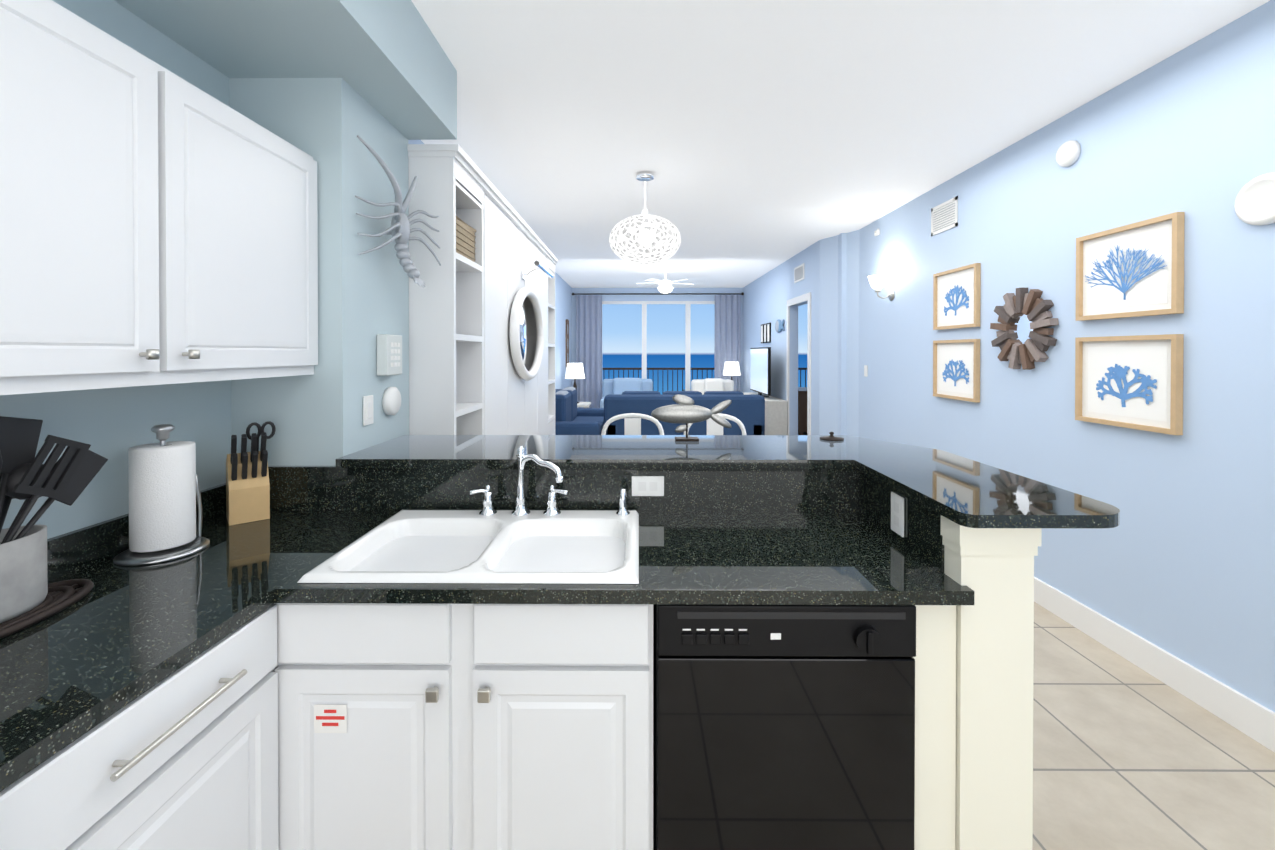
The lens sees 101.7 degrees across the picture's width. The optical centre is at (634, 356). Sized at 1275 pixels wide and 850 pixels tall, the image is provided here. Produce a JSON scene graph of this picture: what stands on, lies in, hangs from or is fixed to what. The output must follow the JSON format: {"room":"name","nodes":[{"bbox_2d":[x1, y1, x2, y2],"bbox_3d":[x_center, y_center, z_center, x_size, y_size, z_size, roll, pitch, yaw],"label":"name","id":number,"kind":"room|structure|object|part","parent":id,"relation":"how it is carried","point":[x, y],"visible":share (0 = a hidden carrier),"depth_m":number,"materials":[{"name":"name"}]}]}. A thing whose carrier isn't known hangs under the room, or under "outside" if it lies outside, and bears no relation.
{"room":"kitchen","nodes":[
{"label":"kitchen","id":0,"kind":"room"},
{"bbox_2d":[0,0,230,538],"bbox_3d":[-1.552,0.080,-0.149,0.120,2.800,5.200,0,0,0],"label":"wall","id":1,"kind":"structure","parent":0,"point":[112,425],"depth_m":1.50,"materials":[{"name":"blue paint"}]},
{"bbox_2d":[47,483,225,581],"bbox_3d":[-1.468,0.509,1.277,0.020,0.100,1.208,0,0,0],"label":"backsplash","id":2,"kind":"structure","parent":1,"relation":"attached to","point":[66,552],"depth_m":1.41,"materials":[{"name":"black stone"}]},
{"bbox_2d":[0,0,317,394],"bbox_3d":[-1.316,-0.326,1.264,0.327,0.790,1.256,0,0,0],"label":"upper cabinet","id":3,"kind":"object","parent":1,"relation":"attached to","point":[158,224],"visible":1,"depth_m":1.18,"materials":[{"name":"white wood"}]},
{"bbox_2d":[114,0,456,139],"bbox_3d":[-1.172,-1.160,-0.161,0.640,0.320,5.200,0,0,0],"label":"soffit","id":4,"kind":"structure","parent":0,"point":[390,62],"depth_m":1.75,"materials":[{"name":"blue paint"}]},
{"bbox_2d":[229,78,408,465],"bbox_3d":[-1.272,0.223,2.175,0.410,2.480,0.550,0,0,0],"label":"wall block","id":5,"kind":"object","parent":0,"point":[316,418],"visible":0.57,"depth_m":1.90,"materials":[{"name":"blue paint"}]},
{"bbox_2d":[363,395,373,425],"bbox_3d":[-1.060,0.213,2.069,0.010,0.116,0.072,0,0,0],"label":"switch plate","id":6,"kind":"object","parent":5,"relation":"attached to","point":[368,413],"visible":1,"depth_m":2.06,"materials":[{"name":"white plastic"}]},
{"bbox_2d":[377,334,401,375],"bbox_3d":[-1.040,-0.008,2.207,0.048,0.170,0.140,0,0,0],"label":"thermostat box","id":7,"kind":"object","parent":5,"relation":"attached to","point":[389,354],"visible":1,"depth_m":2.16,"materials":[{"name":"white plastic"}]},
{"bbox_2d":[382,387,400,414],"bbox_3d":[-1.048,0.192,2.248,0.032,0.124,0.124,0,0,0],"label":"detector","id":8,"kind":"object","parent":5,"relation":"attached to","point":[391,401],"visible":1,"depth_m":2.21,"materials":[{"name":"white plastic"}]},
{"bbox_2d":[355,135,440,287],"bbox_3d":[-0.971,-0.555,2.130,0.188,0.525,0.439,0,0,0],"label":"sculpture","id":9,"kind":"object","parent":5,"relation":"attached to","point":[399,228],"visible":1,"depth_m":2.17,"materials":[{"name":"metal"}]},
{"bbox_2d":[408,140,571,388],"bbox_3d":[-1.368,0.030,6.500,0.120,2.800,8.100,0,0,0],"label":"wall","id":10,"kind":"structure","parent":0,"point":[563,300],"depth_m":9.12,"materials":[{"name":"blue paint"}]},
{"bbox_2d":[566,319,568,367],"bbox_3d":[-1.270,-0.244,9.747,0.030,0.900,0.240,0,0,0],"label":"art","id":11,"kind":"object","parent":10,"relation":"attached to","point":[567,340],"visible":1,"depth_m":9.71,"materials":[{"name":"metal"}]},
{"bbox_2d":[572,288,742,391],"bbox_3d":[0.454,0.000,10.597,3.710,2.800,0.120,0,0,0],"label":"wall","id":12,"kind":"structure","parent":0,"point":[657,297],"depth_m":10.53,"materials":[{"name":"blue paint"}]},
{"bbox_2d":[572,292,743,294],"bbox_3d":[0.458,-1.259,10.461,3.460,0.060,0.127,0,0,0],"label":"curtain rod","id":13,"kind":"object","parent":12,"relation":"attached to","point":[742,293],"visible":1,"depth_m":10.42,"materials":[{"name":"brown metal"}]},
{"bbox_2d":[576,295,601,407],"bbox_3d":[-0.922,0.068,10.447,0.520,2.605,0.070,0,0,0],"label":"curtain","id":14,"kind":"object","parent":13,"relation":"hanging from","point":[589,334],"visible":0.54,"depth_m":10.45,"materials":[{"name":"fabric"}]},
{"bbox_2d":[714,295,739,390],"bbox_3d":[1.858,0.069,10.429,0.520,2.605,0.070,0,0,0],"label":"curtain","id":15,"kind":"object","parent":13,"relation":"hanging from","point":[727,329],"visible":0.62,"depth_m":10.43,"materials":[{"name":"fabric"}]},
{"bbox_2d":[602,301,714,390],"bbox_3d":[0.634,0.135,10.592,2.740,2.530,0.070,0,0,0],"label":"window","id":16,"kind":"structure","parent":12,"relation":"in","point":[687,338],"depth_m":10.55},
{"bbox_2d":[411,0,1269,287],"bbox_3d":[0.475,-1.407,4.726,4.150,0.100,15.000,0,0,0],"label":"ceiling","id":17,"kind":"structure","parent":0,"point":[758,138],"depth_m":2.72,"materials":[{"name":"white paint"}]},
{"bbox_2d":[609,172,680,264],"bbox_3d":[0.074,-1.016,3.832,0.530,0.668,0.530,0,0,0],"label":"pendant light","id":18,"kind":"object","parent":17,"relation":"hanging from","point":[644,238],"visible":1,"depth_m":3.65,"materials":[{"name":"white metal"}]},
{"bbox_2d":[636,269,693,293],"bbox_3d":[0.485,-1.190,8.255,0.928,0.385,0.887,0,0,0],"label":"ceiling fan","id":19,"kind":"object","parent":17,"relation":"hanging from","point":[665,285],"visible":1,"depth_m":8.15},
{"bbox_2d":[837,233,846,434],"bbox_3d":[3.687,0.036,5.776,2.820,2.800,0.120,0,0,0],"label":"wall","id":20,"kind":"structure","parent":0,"point":[842,325],"depth_m":5.72,"materials":[{"name":"blue paint"}]},
{"bbox_2d":[856,470,944,573],"bbox_3d":[0.802,0.478,1.601,0.020,0.156,0.526,0,0,0],"label":"backsplash","id":21,"kind":"structure","parent":0,"relation":"attached to","point":[922,525],"depth_m":1.51,"materials":[{"name":"black stone"}]},
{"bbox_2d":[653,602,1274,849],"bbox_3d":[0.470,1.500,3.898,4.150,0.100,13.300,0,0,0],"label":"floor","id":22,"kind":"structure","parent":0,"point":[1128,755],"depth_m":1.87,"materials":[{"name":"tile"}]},
{"bbox_2d":[0,598,283,849],"bbox_3d":[-1.176,1.034,0.973,0.608,0.874,0.595,0,0,0],"label":"base cabinet","id":23,"kind":"object","parent":22,"relation":"on","point":[193,759],"depth_m":1.00,"materials":[{"name":"white wood"}]},
{"bbox_2d":[0,510,391,781],"bbox_3d":[-1.173,0.576,1.276,0.610,0.034,1.208,0,0,0],"label":"countertop","id":24,"kind":"structure","parent":23,"relation":"on","point":[60,672],"depth_m":1.10,"materials":[{"name":"black stone"}]},
{"bbox_2d":[0,578,93,638],"bbox_3d":[-1.350,0.551,1.073,0.202,0.016,0.398,0,0,0],"label":"trivet","id":25,"kind":"object","parent":24,"relation":"on","point":[62,595],"visible":0.71,"depth_m":1.15,"materials":[{"name":"wood"}]},
{"bbox_2d":[0,416,107,622],"bbox_3d":[-1.348,0.334,1.059,0.157,0.415,0.444,0,0,-6],"label":"utensil crock","id":26,"kind":"object","parent":25,"relation":"on","point":[30,478],"visible":1,"depth_m":1.14,"materials":[{"name":"plastic"}]},
{"bbox_2d":[113,424,209,565],"bbox_3d":[-1.346,0.375,1.482,0.204,0.364,0.204,0,0,0],"label":"paper towel holder","id":27,"kind":"object","parent":24,"relation":"on","point":[164,488],"visible":1,"depth_m":1.43,"materials":[{"name":"paper"}]},
{"bbox_2d":[226,421,275,525],"bbox_3d":[-1.328,0.390,1.781,0.181,0.330,0.184,0,0,0],"label":"knife block","id":28,"kind":"object","parent":24,"relation":"on","point":[247,489],"visible":1,"depth_m":1.75,"materials":[{"name":"brown wood"}]},
{"bbox_2d":[280,606,463,849],"bbox_3d":[-0.657,1.030,1.563,0.466,0.874,0.578,0,0,0],"label":"base cabinet","id":29,"kind":"object","parent":22,"relation":"on","point":[386,658],"depth_m":1.28,"materials":[{"name":"white wood"}]},
{"bbox_2d":[407,144,557,434],"bbox_3d":[-1.069,0.222,3.951,0.504,2.455,3.025,0,0,0],"label":"built-in shelf","id":30,"kind":"object","parent":22,"relation":"on","point":[465,378],"visible":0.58,"depth_m":2.89,"materials":[{"name":"wood"}]},
{"bbox_2d":[456,216,475,261],"bbox_3d":[-1.078,-0.601,2.687,0.401,0.197,0.366,0,0,0],"label":"basket","id":31,"kind":"object","parent":30,"relation":"on","point":[465,234],"depth_m":2.71,"materials":[{"name":"wicker"}]},
{"bbox_2d":[509,287,543,380],"bbox_3d":[-0.802,-0.170,3.904,0.075,0.700,0.970,0,0,0],"label":"oval mirror","id":32,"kind":"object","parent":30,"relation":"attached to","point":[526,330],"visible":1,"depth_m":3.92,"materials":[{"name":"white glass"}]},
{"bbox_2d":[521,260,553,280],"bbox_3d":[-0.750,-0.625,3.900,0.179,0.090,0.600,0,0,0],"label":"picture light","id":33,"kind":"object","parent":30,"relation":"attached to","point":[542,268],"visible":1,"depth_m":3.88,"materials":[{"name":"silver metal"}]},
{"bbox_2d":[464,606,652,849],"bbox_3d":[-0.188,1.030,1.560,0.472,0.874,0.578,0,0,0],"label":"base cabinet","id":34,"kind":"object","parent":22,"relation":"on","point":[558,700],"depth_m":1.27,"materials":[{"name":"white wood"}]},
{"bbox_2d":[272,510,973,605],"bbox_3d":[-0.027,0.574,1.558,1.678,0.034,0.628,0,0,0],"label":"countertop","id":35,"kind":"structure","parent":34,"relation":"on","point":[711,557],"depth_m":1.31,"materials":[{"name":"black stone"}]},
{"bbox_2d":[292,506,639,581],"bbox_3d":[-0.410,0.636,1.558,0.844,0.192,0.558,0,0,0],"label":"sink","id":36,"kind":"object","parent":35,"relation":"in","point":[410,543],"depth_m":1.58,"materials":[{"name":"white ceramic"}]},
{"bbox_2d":[468,446,571,513],"bbox_3d":[-0.394,0.422,1.760,0.335,0.234,0.106,0,0,0],"label":"faucet","id":37,"kind":"object","parent":35,"relation":"on","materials":[{"name":"silver metal"}]},
{"bbox_2d":[616,486,631,513],"bbox_3d":[-0.041,0.495,1.779,0.048,0.088,0.046,0,0,0],"label":"sprayer","id":38,"kind":"object","parent":35,"relation":"on","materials":[{"name":"silver metal"}]},
{"bbox_2d":[653,604,915,849],"bbox_3d":[0.370,1.027,1.533,0.630,0.856,0.604,0,0,0],"label":"dishwasher","id":39,"kind":"object","parent":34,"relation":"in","point":[783,727],"visible":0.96,"depth_m":1.26,"materials":[{"name":"black plastic"}]},
{"bbox_2d":[555,387,603,434],"bbox_3d":[-0.849,0.936,7.053,0.850,0.980,1.700,0,0,0],"label":"loveseat","id":40,"kind":"object","parent":22,"relation":"on","point":[571,418],"visible":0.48,"depth_m":6.43,"materials":[{"name":"blue fabric"}]},
{"bbox_2d":[577,402,590,407],"bbox_3d":[-1.022,1.103,8.855,0.500,0.620,0.500,0,0,0],"label":"side table","id":41,"kind":"object","parent":22,"relation":"on","point":[583,404],"visible":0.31,"depth_m":8.63,"materials":[{"name":"white wood"}]},
{"bbox_2d":[565,363,584,402],"bbox_3d":[-1.022,0.451,8.851,0.340,0.680,0.340,0,0,0],"label":"table lamp","id":42,"kind":"object","parent":41,"relation":"on","point":[574,371],"visible":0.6,"depth_m":8.73,"materials":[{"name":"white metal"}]},
{"bbox_2d":[600,378,652,407],"bbox_3d":[-0.143,0.903,9.548,0.950,1.010,0.900,0,0,0],"label":"armchair","id":43,"kind":"object","parent":22,"relation":"on","point":[616,386],"visible":0.27,"depth_m":9.59,"materials":[{"name":"fabric"}]},
{"bbox_2d":[601,413,663,434],"bbox_3d":[-0.013,0.886,2.651,0.422,1.148,0.435,0,0,0],"label":"bar stool","id":44,"kind":"object","parent":22,"relation":"on","point":[632,423],"visible":0.21,"depth_m":2.84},
{"bbox_2d":[604,391,764,434],"bbox_3d":[0.615,0.938,6.868,2.000,0.980,0.950,0,0,0],"label":"sofa","id":45,"kind":"object","parent":22,"relation":"on","point":[748,411],"visible":0.48,"depth_m":6.39,"materials":[{"name":"blue fabric"}]},
{"bbox_2d":[691,378,733,394],"bbox_3d":[1.441,0.904,9.388,0.780,1.010,0.800,0,0,0],"label":"armchair","id":46,"kind":"object","parent":22,"relation":"on","point":[702,386],"visible":0.12,"depth_m":9.54,"materials":[{"name":"white fabric"}]},
{"bbox_2d":[684,413,746,434],"bbox_3d":[0.436,0.886,2.648,0.422,1.148,0.435,0,0,0],"label":"bar stool","id":47,"kind":"object","parent":22,"relation":"on","point":[714,428],"visible":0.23,"depth_m":2.83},
{"bbox_2d":[742,392,767,395],"bbox_3d":[1.938,1.015,8.615,0.426,0.800,0.540,0,0,0],"label":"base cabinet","id":48,"kind":"object","parent":22,"relation":"on","point":[745,393],"depth_m":8.66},
{"bbox_2d":[764,396,787,434],"bbox_3d":[1.931,1.023,7.555,0.426,0.800,0.540,0,0,0],"label":"base cabinet","id":49,"kind":"object","parent":22,"relation":"on","point":[776,416],"depth_m":7.28,"materials":[{"name":"white wood"}]},
{"bbox_2d":[750,347,770,396],"bbox_3d":[1.948,0.238,8.079,0.190,0.758,1.200,0,0,0],"label":"flat-screen tv","id":50,"kind":"object","parent":49,"relation":"on","point":[760,370],"visible":0.88,"depth_m":7.94,"materials":[{"name":"black plastic"}]},
{"bbox_3d":[1.886,1.093,10.116,0.400,0.620,0.400,0,0,0],"label":"side table","id":51,"kind":"object","parent":22,"relation":"on","visible":0},
{"bbox_2d":[723,362,740,379],"bbox_3d":[1.886,0.441,10.111,0.340,0.680,0.340,0,0,0],"label":"table lamp","id":52,"kind":"object","parent":51,"relation":"on","point":[731,369],"visible":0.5,"depth_m":9.98,"materials":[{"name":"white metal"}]},
{"bbox_2d":[743,0,1274,711],"bbox_3d":[2.330,0.050,3.925,0.370,2.800,13.400,0,0,0],"label":"wall","id":53,"kind":"structure","parent":0,"point":[1179,562],"depth_m":2.55,"materials":[{"name":"blue paint"}]},
{"bbox_2d":[761,323,770,342],"bbox_3d":[2.163,-0.385,8.593,0.022,0.320,0.600,0,0,0],"label":"frame","id":54,"kind":"object","parent":53,"relation":"attached to","point":[766,333],"visible":1,"depth_m":8.51,"materials":[{"name":"black plastic"}]},
{"bbox_2d":[775,319,783,332],"bbox_3d":[2.145,-0.459,7.730,0.037,0.200,0.485,0,0,0],"label":"wall art","id":55,"kind":"object","parent":53,"relation":"attached to","point":[778,325],"visible":1,"depth_m":7.69,"materials":[{"name":"metal"}]},
{"bbox_2d":[786,292,810,434],"bbox_3d":[2.155,0.318,6.863,0.020,2.220,0.990,0,0,0],"label":"door frame","id":56,"kind":"structure","parent":53,"relation":"attached to","point":[799,299],"depth_m":6.44,"materials":[{"name":"white wood"}]},
{"bbox_2d":[794,263,803,282],"bbox_3d":[2.155,-1.092,6.818,0.014,0.200,0.400,0,0,0],"label":"air vent","id":57,"kind":"object","parent":53,"relation":"in","point":[798,273],"visible":1,"depth_m":6.78,"materials":[{"name":"white plastic"}]},
{"bbox_2d":[864,365,867,376],"bbox_3d":[2.398,0.149,5.395,0.010,0.116,0.072,0,0,0],"label":"switch plate","id":58,"kind":"object","parent":53,"relation":"attached to","point":[865,370],"visible":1,"depth_m":5.38,"materials":[{"name":"white plastic"}]},
{"bbox_2d":[874,229,879,235],"bbox_3d":[2.380,-1.227,5.115,0.041,0.065,0.060,0,0,0],"label":"detector","id":59,"kind":"object","parent":53,"relation":"attached to","point":[877,232],"visible":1,"depth_m":5.09,"materials":[{"name":"white plastic"}]},
{"bbox_2d":[868,275,894,300],"bbox_3d":[2.292,-0.637,4.850,0.215,0.230,0.170,0,0,0],"label":"lamp","id":60,"kind":"object","parent":53,"relation":"attached to","point":[877,282],"visible":1,"depth_m":4.81,"materials":[{"name":"white glass"}]},
{"bbox_2d":[931,196,957,235],"bbox_3d":[2.390,-1.081,4.016,0.007,0.220,0.340,0,0,0],"label":"air vent","id":61,"kind":"object","parent":53,"relation":"in","point":[944,216],"visible":1,"depth_m":4.00,"materials":[{"name":"white plastic"}]},
{"bbox_2d":[933,339,979,401],"bbox_3d":[2.377,0.095,3.855,0.032,0.440,0.520,0,0,0],"label":"frame","id":62,"kind":"object","parent":53,"relation":"attached to","point":[956,369],"visible":1,"depth_m":3.83,"materials":[{"name":"white paper"}]},
{"bbox_2d":[933,263,980,329],"bbox_3d":[2.377,-0.430,3.851,0.032,0.440,0.520,0,0,0],"label":"frame","id":63,"kind":"object","parent":53,"relation":"attached to","point":[956,297],"visible":1,"depth_m":3.82,"materials":[{"name":"white paper"}]},
{"bbox_2d":[990,288,1058,369],"bbox_3d":[2.364,-0.171,3.173,0.048,0.497,0.501,0,0,0],"label":"sunburst mirror","id":64,"kind":"object","parent":53,"relation":"attached to","point":[1023,338],"visible":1,"depth_m":3.14,"materials":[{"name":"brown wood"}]},
{"bbox_2d":[1056,140,1080,166],"bbox_3d":[2.367,-1.112,2.846,0.038,0.136,0.136,0,0,0],"label":"smoke detector","id":65,"kind":"object","parent":53,"relation":"attached to","point":[1067,153],"visible":1,"depth_m":2.82,"materials":[{"name":"white plastic"}]},
{"bbox_2d":[1075,334,1183,434],"bbox_3d":[2.368,0.120,2.515,0.032,0.440,0.520,0,0,0],"label":"frame","id":66,"kind":"object","parent":53,"relation":"attached to","point":[1134,382],"visible":1,"depth_m":2.47,"materials":[{"name":"white paper"}]},
{"bbox_2d":[1076,212,1184,320],"bbox_3d":[2.368,-0.410,2.511,0.032,0.440,0.520,0,0,0],"label":"frame","id":67,"kind":"object","parent":53,"relation":"attached to","point":[1136,269],"visible":1,"depth_m":2.47,"materials":[{"name":"brown wood"}]},
{"bbox_2d":[1034,577,1274,752],"bbox_3d":[2.370,1.398,1.405,0.016,0.140,8.340,0,0,0],"label":"baseboard","id":68,"kind":"structure","parent":53,"relation":"attached to","point":[1250,718],"depth_m":2.29,"materials":[{"name":"white wood"}]},
{"bbox_2d":[1234,173,1274,224],"bbox_3d":[2.365,-0.591,1.950,0.030,0.190,0.190,0,0,0],"label":"detector","id":69,"kind":"object","parent":53,"relation":"attached to","point":[1254,202],"visible":1,"depth_m":1.96,"materials":[{"name":"white plastic"}]},
{"bbox_3d":[3.913,1.462,8.975,2.670,0.100,6.500,0,0,0],"label":"floor","id":70,"kind":"structure","parent":0,"visible":0},
{"bbox_2d":[798,387,806,434],"bbox_3d":[3.275,1.002,9.601,0.855,0.810,0.990,0,0,0],"label":"dresser","id":71,"kind":"object","parent":70,"relation":"on","point":[802,409],"visible":0.1,"depth_m":9.13,"materials":[{"name":"brown wood"}]},
{"bbox_3d":[-0.054,0.934,1.717,2.032,1.065,0.740,0,0,0],"label":"wall","id":72,"kind":"structure","parent":0,"visible":0},
{"bbox_2d":[268,466,855,509],"bbox_3d":[-0.320,0.476,1.882,2.268,0.156,0.020,0,0,0],"label":"backsplash","id":73,"kind":"structure","parent":72,"relation":"attached to","point":[291,487],"depth_m":1.87,"materials":[{"name":"black stone"}]},
{"bbox_2d":[632,476,663,495],"bbox_3d":[0.046,0.465,1.864,0.116,0.072,0.007,0,0,0],"label":"electrical outlet plate","id":74,"kind":"object","parent":72,"relation":"attached to","point":[647,485],"visible":1,"depth_m":1.86,"materials":[{"name":"white plastic"}]},
{"bbox_2d":[336,432,1119,527],"bbox_3d":[0.062,0.363,1.802,2.258,0.066,1.170,0,0,0],"label":"bar","id":75,"kind":"object","parent":72,"relation":"on","point":[962,491],"depth_m":1.85,"materials":[{"name":"stone"}]},
{"bbox_2d":[651,394,731,440],"bbox_3d":[0.243,0.262,2.240,0.348,0.198,0.060,0,0,0],"label":"fish sculpture","id":76,"kind":"object","parent":75,"relation":"on","point":[684,410],"visible":1,"depth_m":2.23,"materials":[{"name":"silver metal"}]},
{"bbox_3d":[0.859,0.344,2.267,0.100,0.034,0.100,0,0,0],"label":"bar coaster knob","id":77,"kind":"part","parent":75,"relation":"part of","materials":[{"name":"metal"}]},
{"bbox_2d":[891,492,903,536],"bbox_3d":[0.787,0.472,1.558,0.007,0.116,0.072,0,0,0],"label":"electrical outlet plate","id":78,"kind":"object","parent":72,"relation":"attached to","point":[897,513],"visible":1,"depth_m":1.55,"materials":[{"name":"white plastic"}]},
{"bbox_2d":[941,515,1041,849],"bbox_3d":[0.886,0.937,1.301,0.197,1.065,0.080,0,0,0],"label":"column","id":79,"kind":"structure","parent":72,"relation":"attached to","point":[993,568],"depth_m":1.27,"materials":[{"name":"beige wood"}]},
{"label":"outside","id":80,"kind":"structure","parent":0,"visible":0},
{"bbox_2d":[602,304,807,394],"bbox_3d":[1.985,-0.652,17.523,32.000,20.000,0.001,0,0,0],"label":"window","id":81,"kind":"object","parent":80,"point":[621,335],"visible":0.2,"depth_m":17.53,"materials":[{"name":"clear glass"}]},
{"bbox_3d":[0.519,1.464,11.398,4.150,0.100,1.700,0,0,0],"label":"floor","id":82,"kind":"structure","parent":80,"visible":0},
{"bbox_2d":[602,368,806,394],"bbox_3d":[1.849,0.833,12.155,6.800,1.150,0.060,0,0,0],"label":"rail","id":83,"kind":"object","parent":82,"relation":"on","point":[672,369],"visible":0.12,"depth_m":12.14,"materials":[{"name":"brown metal"}]}
]}

